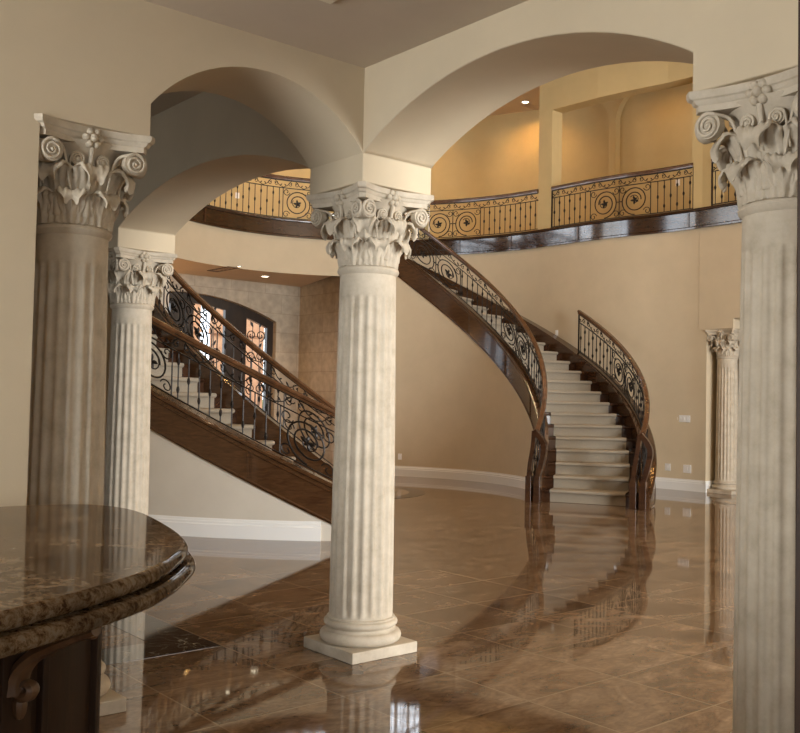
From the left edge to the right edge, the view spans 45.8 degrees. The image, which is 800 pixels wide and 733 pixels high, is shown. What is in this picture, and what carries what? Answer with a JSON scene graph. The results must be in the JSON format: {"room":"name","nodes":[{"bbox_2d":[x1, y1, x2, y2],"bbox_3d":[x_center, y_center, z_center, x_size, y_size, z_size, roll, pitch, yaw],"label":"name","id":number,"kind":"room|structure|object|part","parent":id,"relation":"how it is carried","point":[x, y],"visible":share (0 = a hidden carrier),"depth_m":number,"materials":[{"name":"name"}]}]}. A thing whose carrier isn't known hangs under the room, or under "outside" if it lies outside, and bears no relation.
{"room":"mansion foyer","nodes":[
{"label":"mansion foyer","id":0,"kind":"room"},
{"bbox_2d":[151,91,201,116],"bbox_3d":[-7.131,-2.109,8.723,6.434,0.080,12.834,3,-3,-40],"label":"ceiling","id":1,"kind":"structure","parent":0,"point":[163,102],"depth_m":7.17,"materials":[{"name":"beige paint"}]},
{"bbox_2d":[0,0,364,506],"bbox_3d":[-2.827,-0.328,3.574,6.334,3.800,0.532,3,-3,-40],"label":"wall","id":2,"kind":"structure","parent":0,"point":[99,64],"depth_m":4.44,"materials":[{"name":"beige paint"}]},
{"bbox_2d":[169,273,299,435],"bbox_3d":[-4.006,-0.216,19.844,11.734,4.720,0.350,3,-3,-40],"label":"wall","id":3,"kind":"structure","parent":0,"point":[281,301],"depth_m":20.76,"materials":[{"name":"stone"}]},
{"bbox_2d":[169,291,272,415],"bbox_3d":[-4.455,0.298,19.369,4.290,3.640,0.182,3,-3,-40],"label":"door","id":4,"kind":"structure","parent":3,"relation":"in","point":[237,315],"depth_m":20.19,"materials":[{"name":"brown wood"}]},
{"bbox_2d":[208,309,264,407],"bbox_3d":[-4.951,-0.002,28.686,1.830,5.100,0.240,3,-3,-40],"label":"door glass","id":5,"kind":"object","parent":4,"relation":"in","point":[255,326],"visible":0.1,"depth_m":28.90,"materials":[{"name":"glass"}]},
{"bbox_2d":[169,286,279,420],"bbox_3d":[-4.374,0.246,19.276,4.490,3.740,0.030,3,-3,-40],"label":"trim","id":6,"kind":"structure","parent":3,"relation":"attached to","point":[198,290],"depth_m":20.48,"materials":[{"name":"stone"}]},
{"bbox_2d":[148,514,320,540],"bbox_3d":[-4.067,1.755,12.021,7.416,0.205,1.542,-1,-3,43],"label":"baseboard","id":7,"kind":"structure","parent":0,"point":[184,526],"depth_m":10.09,"materials":[{"name":"white"}]},
{"bbox_2d":[171,258,329,286],"bbox_3d":[-3.533,-1.932,18.635,5.300,0.080,2.200,3,-3,-40],"label":"ceiling","id":8,"kind":"structure","parent":0,"point":[181,266],"depth_m":19.22,"materials":[{"name":"paint"}]},
{"bbox_2d":[207,266,238,271],"bbox_3d":[-3.443,-1.891,18.448,0.240,0.012,0.840,3,-3,-40],"label":"ceiling vent","id":9,"kind":"object","parent":8,"relation":"in","point":[228,267],"visible":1,"depth_m":18.43,"materials":[{"name":"brown metal"}]},
{"bbox_2d":[175,221,338,275],"bbox_3d":[-2.900,-2.256,18.144,4.338,0.724,0.914,3,-3,-40],"label":"wall header","id":10,"kind":"structure","parent":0,"point":[196,242],"depth_m":18.50,"materials":[{"name":"beige paint"}]},
{"bbox_2d":[297,276,339,466],"bbox_3d":[-1.652,-0.142,20.542,0.230,4.720,1.610,3,-3,-40],"label":"wall","id":11,"kind":"structure","parent":0,"point":[319,300],"depth_m":20.46,"materials":[{"name":"stone"}]},
{"bbox_2d":[208,192,428,237],"bbox_3d":[-3.791,-4.321,23.104,16.534,3.730,0.200,3,-3,-40],"label":"wall","id":12,"kind":"structure","parent":0,"point":[217,203],"depth_m":22.63,"materials":[{"name":"paint"}]},
{"bbox_2d":[144,0,527,67],"bbox_3d":[-0.204,-1.946,0.476,6.434,0.086,7.634,3,-3,-40],"label":"ceiling","id":13,"kind":"structure","parent":0,"point":[362,33],"depth_m":4.78,"materials":[{"name":"beige paint"}]},
{"bbox_2d":[320,0,336,3],"bbox_3d":[-0.354,-1.754,4.301,0.360,0.022,0.365,3,-3,-40],"label":"ceiling plate","id":14,"kind":"object","parent":13,"relation":"attached to","point":[326,1],"visible":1,"depth_m":4.52,"materials":[{"name":"beige"}]},
{"bbox_2d":[99,476,735,732],"bbox_3d":[4.034,1.952,8.000,23.500,0.152,28.400,3,-3,-40],"label":"floor","id":15,"kind":"structure","parent":0,"point":[522,616],"depth_m":6.22,"materials":[{"name":"tile"}]},
{"bbox_2d":[27,113,154,716],"bbox_3d":[-1.616,0.257,4.583,0.588,2.755,0.588,3,-3,-40],"label":"column","id":16,"kind":"structure","parent":15,"relation":"on","point":[81,176],"depth_m":4.45,"materials":[{"name":"stone"}]},
{"bbox_2d":[0,504,195,732],"bbox_3d":[-1.806,1.003,2.042,3.232,1.070,2.094,3,-3,-40],"label":"kitchen island","id":17,"kind":"object","parent":15,"relation":"on","point":[68,572],"visible":1,"depth_m":2.36,"materials":[{"name":"brown stone"}]},
{"bbox_3d":[-0.868,1.075,2.272,0.024,0.979,0.024,1,-2,16],"label":"panel moulding","id":18,"kind":"part","parent":17,"relation":"part of","materials":[{"name":"brown wood"}]},
{"bbox_3d":[-0.848,1.087,2.598,0.024,0.979,0.024,1,-2,-2],"label":"corner moulding","id":19,"kind":"part","parent":17,"relation":"part of","materials":[{"name":"brown wood"}]},
{"bbox_2d":[0,504,188,632],"bbox_3d":[-1.804,0.490,2.054,3.210,0.044,2.050,3,-3,-40],"label":"island countertop","id":20,"kind":"structure","parent":17,"relation":"on","point":[56,560],"depth_m":2.52,"materials":[{"name":"brown stone"}]},
{"bbox_2d":[104,247,177,514],"bbox_3d":[-2.386,0.379,8.345,0.588,2.755,0.588,3,-3,-40],"label":"column","id":21,"kind":"structure","parent":15,"relation":"on","point":[133,275],"depth_m":8.21,"materials":[{"name":"stone"}]},
{"bbox_2d":[148,266,332,540],"bbox_3d":[-3.621,-0.778,13.173,3.626,5.371,8.984,3,-3,-40],"label":"staircase","id":22,"kind":"structure","parent":15,"relation":"on","point":[199,466],"depth_m":10.26,"materials":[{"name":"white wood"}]},
{"bbox_3d":[-4.035,-0.785,12.820,2.519,5.343,8.972,3,-3,-40],"label":"stringer moulding","id":23,"kind":"part","parent":22,"relation":"part of","materials":[{"name":"brown wood"}]},
{"bbox_2d":[151,316,334,479],"bbox_3d":[-2.406,0.175,10.675,4.483,3.333,0.648,1,-2,15],"label":"stair railing","id":24,"kind":"object","parent":22,"relation":"on","point":[163,326],"visible":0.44,"depth_m":10.21,"materials":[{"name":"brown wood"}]},
{"bbox_3d":[-2.784,-0.039,10.520,0.614,0.711,0.029,0,-2,21],"label":"scroll panel","id":25,"kind":"part","parent":24,"relation":"part of","materials":[{"name":"black metal"}]},
{"bbox_3d":[-2.532,-0.434,10.680,4.251,2.122,0.527,0,-2,18],"label":"handrail","id":26,"kind":"part","parent":24,"relation":"part of","materials":[{"name":"brown wood"}]},
{"bbox_3d":[-0.991,0.818,10.159,0.613,0.792,0.028,1,-2,0],"label":"scroll panel","id":27,"kind":"part","parent":24,"relation":"part of","materials":[{"name":"black metal"}]},
{"bbox_2d":[155,267,334,465],"bbox_3d":[-2.846,-1.105,13.774,1.735,6.096,5.774,3,-3,-40],"label":"stair railing","id":28,"kind":"object","parent":22,"relation":"on","point":[176,276],"visible":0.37,"depth_m":12.28,"materials":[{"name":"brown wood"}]},
{"bbox_3d":[-3.052,-0.792,12.816,0.494,0.860,0.027,-1,-3,39],"label":"scroll panel","id":29,"kind":"part","parent":28,"relation":"part of","materials":[{"name":"black metal"}]},
{"bbox_3d":[-2.695,-0.414,12.546,0.557,0.799,0.030,0,-2,31],"label":"scroll panel","id":30,"kind":"part","parent":28,"relation":"part of","materials":[{"name":"black metal"}]},
{"bbox_3d":[-2.920,-1.692,13.791,1.597,4.925,5.669,3,-3,-40],"label":"handrail","id":31,"kind":"part","parent":28,"relation":"part of","materials":[{"name":"brown wood"}]},
{"bbox_3d":[-1.072,0.822,12.019,0.837,1.112,0.045,1,-2,2],"label":"scroll panel","id":32,"kind":"part","parent":28,"relation":"part of","materials":[{"name":"black metal"}]},
{"bbox_2d":[304,181,433,664],"bbox_3d":[-0.213,0.330,5.763,0.588,2.755,0.588,3,-3,-40],"label":"column","id":33,"kind":"structure","parent":15,"relation":"on","point":[369,230],"depth_m":5.61,"materials":[{"name":"stone"}]},
{"bbox_2d":[394,486,424,498],"bbox_3d":[-0.966,2.052,15.619,2.760,0.002,2.760,3,-3,-40],"label":"medallion","id":34,"kind":"object","parent":15,"relation":"on","point":[399,492],"visible":0.09,"depth_m":15.57,"materials":[{"name":"black stone"}]},
{"bbox_2d":[395,466,524,488],"bbox_3d":[1.063,2.062,17.491,1.395,0.205,5.177,3,-3,-40],"label":"baseboard","id":35,"kind":"structure","parent":15,"relation":"on","point":[408,471],"depth_m":18.32,"materials":[{"name":"white"}]},
{"bbox_2d":[395,254,656,509],"bbox_3d":[1.737,-0.471,17.864,3.690,5.320,8.611,3,-3,-40],"label":"staircase","id":36,"kind":"structure","parent":15,"relation":"on","point":[464,400],"depth_m":18.06,"materials":[{"name":"beige paint"}]},
{"bbox_3d":[1.142,-0.485,17.382,1.600,5.290,5.560,3,-3,-35],"label":"stringer moulding","id":37,"kind":"part","parent":36,"relation":"part of","materials":[{"name":"brown wood"}]},
{"bbox_2d":[403,214,547,502],"bbox_3d":[1.252,-0.891,17.297,1.716,6.098,5.880,3,-2,-32],"label":"stair railing","id":38,"kind":"object","parent":36,"relation":"on","point":[533,484],"visible":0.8,"depth_m":17.02,"materials":[{"name":"brown wood"}]},
{"bbox_3d":[0.462,-2.271,19.081,0.589,0.988,0.033,0,-2,23],"label":"scroll panel","id":39,"kind":"part","parent":38,"relation":"part of","materials":[{"name":"black metal"}]},
{"bbox_3d":[0.929,-1.813,18.810,0.652,0.926,0.035,0,-2,33],"label":"scroll panel","id":40,"kind":"part","parent":38,"relation":"part of","materials":[{"name":"black metal"}]},
{"bbox_3d":[2.020,-0.658,17.575,0.029,0.920,0.498,2,-2,-29],"label":"scroll panel","id":41,"kind":"part","parent":38,"relation":"part of","materials":[{"name":"black metal"}]},
{"bbox_3d":[2.199,-0.280,17.152,0.031,0.858,0.560,2,-2,-21],"label":"scroll panel","id":42,"kind":"part","parent":38,"relation":"part of","materials":[{"name":"black metal"}]},
{"bbox_3d":[1.976,1.873,14.511,0.090,0.400,0.130,0,-2,26],"label":"newel post","id":43,"kind":"part","parent":38,"relation":"part of","materials":[{"name":"brown wood"}]},
{"bbox_3d":[2.098,1.874,14.452,0.100,0.400,0.130,0,-2,26],"label":"newel post","id":44,"kind":"part","parent":38,"relation":"part of","materials":[{"name":"brown wood"}]},
{"bbox_2d":[577,310,653,509],"bbox_3d":[3.708,0.495,15.991,0.666,3.333,4.564,1,-2,0],"label":"stair railing","id":45,"kind":"object","parent":36,"relation":"on","point":[642,438],"visible":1,"depth_m":15.74,"materials":[{"name":"brown wood"}]},
{"bbox_3d":[3.451,-0.635,18.299,0.032,0.776,0.028,3,-3,-40],"label":"post","id":46,"kind":"part","parent":45,"relation":"part of","materials":[{"name":"black metal"}]},
{"bbox_3d":[3.762,-0.017,16.143,0.574,2.296,4.318,1,-2,-2],"label":"handrail","id":47,"kind":"part","parent":45,"relation":"part of","materials":[{"name":"brown wood"}]},
{"bbox_3d":[3.908,0.091,16.946,0.028,0.832,0.559,2,-2,-11],"label":"scroll panel","id":48,"kind":"part","parent":45,"relation":"part of","materials":[{"name":"black metal"}]},
{"bbox_3d":[3.976,0.372,16.430,0.030,0.778,0.621,1,-2,-5],"label":"scroll panel","id":49,"kind":"part","parent":45,"relation":"part of","materials":[{"name":"black metal"}]},
{"bbox_3d":[3.403,1.878,13.822,0.100,0.400,0.130,0,-2,26],"label":"newel post","id":50,"kind":"part","parent":45,"relation":"part of","materials":[{"name":"brown wood"}]},
{"bbox_3d":[3.530,1.878,13.761,0.100,0.400,0.130,0,-2,26],"label":"newel post","id":51,"kind":"part","parent":45,"relation":"part of","materials":[{"name":"brown wood"}]},
{"bbox_3d":[2.265,-0.434,18.155,2.469,5.290,8.644,3,-3,-35],"label":"stringer moulding","id":52,"kind":"part","parent":36,"relation":"part of","materials":[{"name":"brown wood"}]},
{"bbox_2d":[705,329,739,494],"bbox_3d":[5.785,0.794,16.765,0.588,2.878,0.588,3,-3,-40],"label":"column","id":53,"kind":"structure","parent":15,"relation":"on","point":[726,341],"depth_m":16.62,"materials":[{"name":"stone"}]},
{"bbox_2d":[686,66,797,732],"bbox_3d":[1.514,0.290,3.712,0.588,2.755,0.588,3,-3,-40],"label":"column","id":54,"kind":"structure","parent":15,"relation":"on","point":[762,114],"depth_m":3.60,"materials":[{"name":"stone"}]},
{"bbox_2d":[794,0,799,732],"bbox_3d":[0.975,-0.112,1.984,0.200,3.410,0.200,3,-3,-40],"label":"wood post","id":55,"kind":"object","parent":15,"relation":"on","point":[797,528],"visible":1,"depth_m":1.98,"materials":[{"name":"brown wood"}]},
{"bbox_2d":[226,104,608,238],"bbox_3d":[-2.610,-4.534,20.791,14.244,3.426,5.112,2,-2,-21],"label":"wall","id":56,"kind":"structure","parent":0,"point":[499,155],"depth_m":22.75,"materials":[{"name":"paint"}]},
{"bbox_2d":[104,0,797,472],"bbox_3d":[0.422,-0.806,5.077,0.532,5.000,28.100,3,-3,-40],"label":"wall","id":57,"kind":"structure","parent":0,"point":[419,101],"depth_m":5.16,"materials":[{"name":"beige paint"}]},
{"bbox_2d":[488,86,539,115],"bbox_3d":[5.736,-6.482,11.752,16.734,0.150,31.700,3,-3,-40],"label":"ceiling","id":58,"kind":"structure","parent":0,"point":[533,96],"depth_m":21.96,"materials":[{"name":"paint"}]},
{"bbox_2d":[538,110,561,229],"bbox_3d":[3.101,-4.007,19.611,0.334,2.490,0.360,3,-3,-40],"label":"wall pillar","id":59,"kind":"structure","parent":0,"point":[550,122],"depth_m":19.50,"materials":[{"name":"paint"}]},
{"bbox_2d":[409,227,712,480],"bbox_3d":[2.511,-0.098,19.398,7.833,4.720,1.076,0,-3,33],"label":"wall","id":60,"kind":"structure","parent":0,"point":[643,290],"depth_m":17.78,"materials":[{"name":"beige paint"}]},
{"bbox_2d":[665,463,669,470],"bbox_3d":[4.886,1.836,17.309,0.013,0.130,0.120,3,-3,-37],"label":"wall outlet","id":61,"kind":"object","parent":60,"relation":"attached to","point":[667,466],"visible":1,"depth_m":17.31,"materials":[{"name":"white plastic"}]},
{"bbox_2d":[655,477,704,491],"bbox_3d":[3.678,2.148,18.392,4.752,0.205,0.119,-1,-3,44],"label":"baseboard","id":62,"kind":"structure","parent":60,"relation":"attached to","point":[660,482],"depth_m":17.11,"materials":[{"name":"white"}]},
{"bbox_2d":[677,415,689,421],"bbox_3d":[5.125,0.939,17.122,0.013,0.114,0.258,3,-3,-37],"label":"light switch","id":63,"kind":"object","parent":60,"relation":"attached to","point":[682,418],"visible":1,"depth_m":17.10,"materials":[{"name":"white plastic"}]},
{"bbox_2d":[683,465,690,472],"bbox_3d":[5.158,1.842,17.041,0.013,0.145,0.170,3,-3,-37],"label":"wall outlet","id":64,"kind":"object","parent":60,"relation":"attached to","point":[686,468],"visible":1,"depth_m":17.04,"materials":[{"name":"white plastic"}]},
{"bbox_2d":[704,481,714,492],"bbox_3d":[5.498,2.131,16.821,0.300,0.200,0.025,3,-3,-40],"label":"baseboard","id":65,"kind":"structure","parent":60,"relation":"attached to","point":[708,484],"depth_m":16.75,"materials":[{"name":"white"}]},
{"bbox_2d":[712,335,716,480],"bbox_3d":[5.562,0.800,17.036,0.490,2.878,0.178,3,-3,-40],"label":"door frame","id":66,"kind":"structure","parent":60,"relation":"attached to","point":[714,353],"depth_m":16.98,"materials":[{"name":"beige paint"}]},
{"bbox_2d":[600,96,630,218],"bbox_3d":[4.724,-4.379,20.897,0.180,3.426,1.880,3,-3,-40],"label":"wall","id":67,"kind":"structure","parent":0,"point":[614,108],"depth_m":20.84,"materials":[{"name":"paint"}]},
{"bbox_2d":[539,61,692,112],"bbox_3d":[5.552,-5.752,17.184,0.514,0.920,7.281,3,-3,-43],"label":"lintel","id":68,"kind":"object","parent":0,"point":[593,86],"visible":0.38,"depth_m":18.45,"materials":[{"name":"paint"}]},
{"bbox_2d":[619,83,736,217],"bbox_3d":[12.365,-4.544,12.085,0.200,3.426,23.328,3,-3,-40],"label":"wall","id":69,"kind":"structure","parent":0,"point":[656,126],"depth_m":20.13,"materials":[{"name":"paint"}]},
{"bbox_2d":[692,106,724,208],"bbox_3d":[5.585,-4.045,17.168,0.352,2.490,0.485,3,-3,-40],"label":"wall pillar","id":70,"kind":"structure","parent":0,"point":[701,158],"depth_m":17.07,"materials":[{"name":"paint"}]},
{"bbox_2d":[698,222,741,329],"bbox_3d":[11.960,-0.267,9.486,0.500,4.720,20.000,3,-3,-40],"label":"wall","id":71,"kind":"structure","parent":0,"point":[719,264],"depth_m":16.69,"materials":[{"name":"beige paint"}]},
{"bbox_3d":[5.344,-2.885,10.765,14.120,0.314,30.400,3,-3,-40],"label":"floor","id":72,"kind":"structure","parent":0,"visible":0},
{"bbox_2d":[189,205,333,239],"bbox_3d":[-2.837,-2.798,18.067,3.959,0.364,0.725,3,-3,-40],"label":"fascia","id":73,"kind":"object","parent":72,"relation":"attached to","point":[209,215],"visible":0.65,"depth_m":18.52,"materials":[{"name":"brown wood"}]},
{"bbox_2d":[208,174,334,219],"bbox_3d":[-2.841,-3.396,18.182,4.057,0.880,0.727,3,-3,-40],"label":"balcony railing","id":74,"kind":"object","parent":72,"relation":"on","point":[269,176],"visible":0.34,"depth_m":18.85,"materials":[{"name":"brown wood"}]},
{"bbox_3d":[-2.833,-3.798,18.197,4.057,0.075,0.727,3,-3,-40],"label":"handrail","id":75,"kind":"part","parent":74,"relation":"part of","materials":[{"name":"brown wood"}]},
{"bbox_3d":[-2.027,-3.256,19.012,0.678,0.595,0.035,2,-2,-20],"label":"scroll panel","id":76,"kind":"part","parent":74,"relation":"part of","materials":[{"name":"black metal"}]},
{"bbox_2d":[402,189,538,238],"bbox_3d":[1.053,-3.228,20.561,4.102,0.880,0.509,0,-2,23],"label":"balcony railing","id":77,"kind":"object","parent":72,"relation":"on","point":[535,191],"visible":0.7,"depth_m":20.45,"materials":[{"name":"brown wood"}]},
{"bbox_3d":[0.879,-3.129,20.847,0.728,0.595,0.032,0,-2,20],"label":"scroll panel","id":78,"kind":"part","parent":77,"relation":"part of","materials":[{"name":"black metal"}]},
{"bbox_3d":[1.449,-3.126,20.605,0.666,0.595,0.031,0,-2,27],"label":"scroll panel","id":79,"kind":"part","parent":77,"relation":"part of","materials":[{"name":"black metal"}]},
{"bbox_3d":[1.061,-3.631,20.576,4.101,0.075,0.509,0,-2,23],"label":"handrail","id":80,"kind":"part","parent":77,"relation":"part of","materials":[{"name":"brown wood"}]},
{"bbox_2d":[403,202,741,255],"bbox_3d":[3.860,-2.662,17.992,11.372,0.364,1.228,-1,-3,39],"label":"fascia","id":81,"kind":"object","parent":72,"relation":"attached to","point":[721,214],"visible":0.74,"depth_m":18.49,"materials":[{"name":"brown wood"}]},
{"bbox_2d":[551,163,693,227],"bbox_3d":[4.192,-3.248,18.255,3.107,0.880,0.160,-1,-3,44],"label":"balcony railing","id":82,"kind":"object","parent":72,"relation":"on","point":[678,168],"visible":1,"depth_m":18.18,"materials":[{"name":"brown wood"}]},
{"bbox_3d":[3.101,-3.196,19.341,0.032,0.810,0.028,3,-3,-40],"label":"post","id":83,"kind":"part","parent":82,"relation":"part of","materials":[{"name":"black metal"}]},
{"bbox_3d":[3.996,-3.155,18.388,0.718,0.595,0.026,-1,-3,43],"label":"scroll panel","id":84,"kind":"part","parent":82,"relation":"part of","materials":[{"name":"black metal"}]},
{"bbox_3d":[4.199,-3.650,18.270,3.083,0.075,0.160,-1,-3,44],"label":"handrail","id":85,"kind":"part","parent":82,"relation":"part of","materials":[{"name":"brown wood"}]},
{"bbox_3d":[4.453,-3.160,17.986,0.657,0.595,0.025,-1,-3,39],"label":"scroll panel","id":86,"kind":"part","parent":82,"relation":"part of","materials":[{"name":"black metal"}]},
{"bbox_2d":[711,159,736,205],"bbox_3d":[6.524,-3.292,15.747,0.084,0.880,3.018,3,-3,-40],"label":"balcony railing","id":87,"kind":"object","parent":72,"relation":"on","point":[712,162],"visible":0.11,"depth_m":16.84,"materials":[{"name":"black metal"}]},
{"bbox_3d":[5.560,-3.235,16.889,0.032,0.810,0.028,3,-3,-40],"label":"post","id":88,"kind":"part","parent":87,"relation":"part of","materials":[{"name":"black metal"}]},
{"label":"outside","id":89,"kind":"structure","parent":0,"visible":0},
{"bbox_3d":[-6.805,2.421,25.914,20.000,0.180,12.620,3,-3,-40],"label":"floor","id":90,"kind":"structure","parent":89,"visible":0},
{"bbox_2d":[193,304,201,350],"bbox_3d":[-6.859,-0.100,27.081,2.460,5.100,0.240,3,-3,-40],"label":"pier","id":91,"kind":"structure","parent":90,"relation":"on","point":[195,305],"depth_m":27.76,"materials":[{"name":"ceramic"}]}
]}

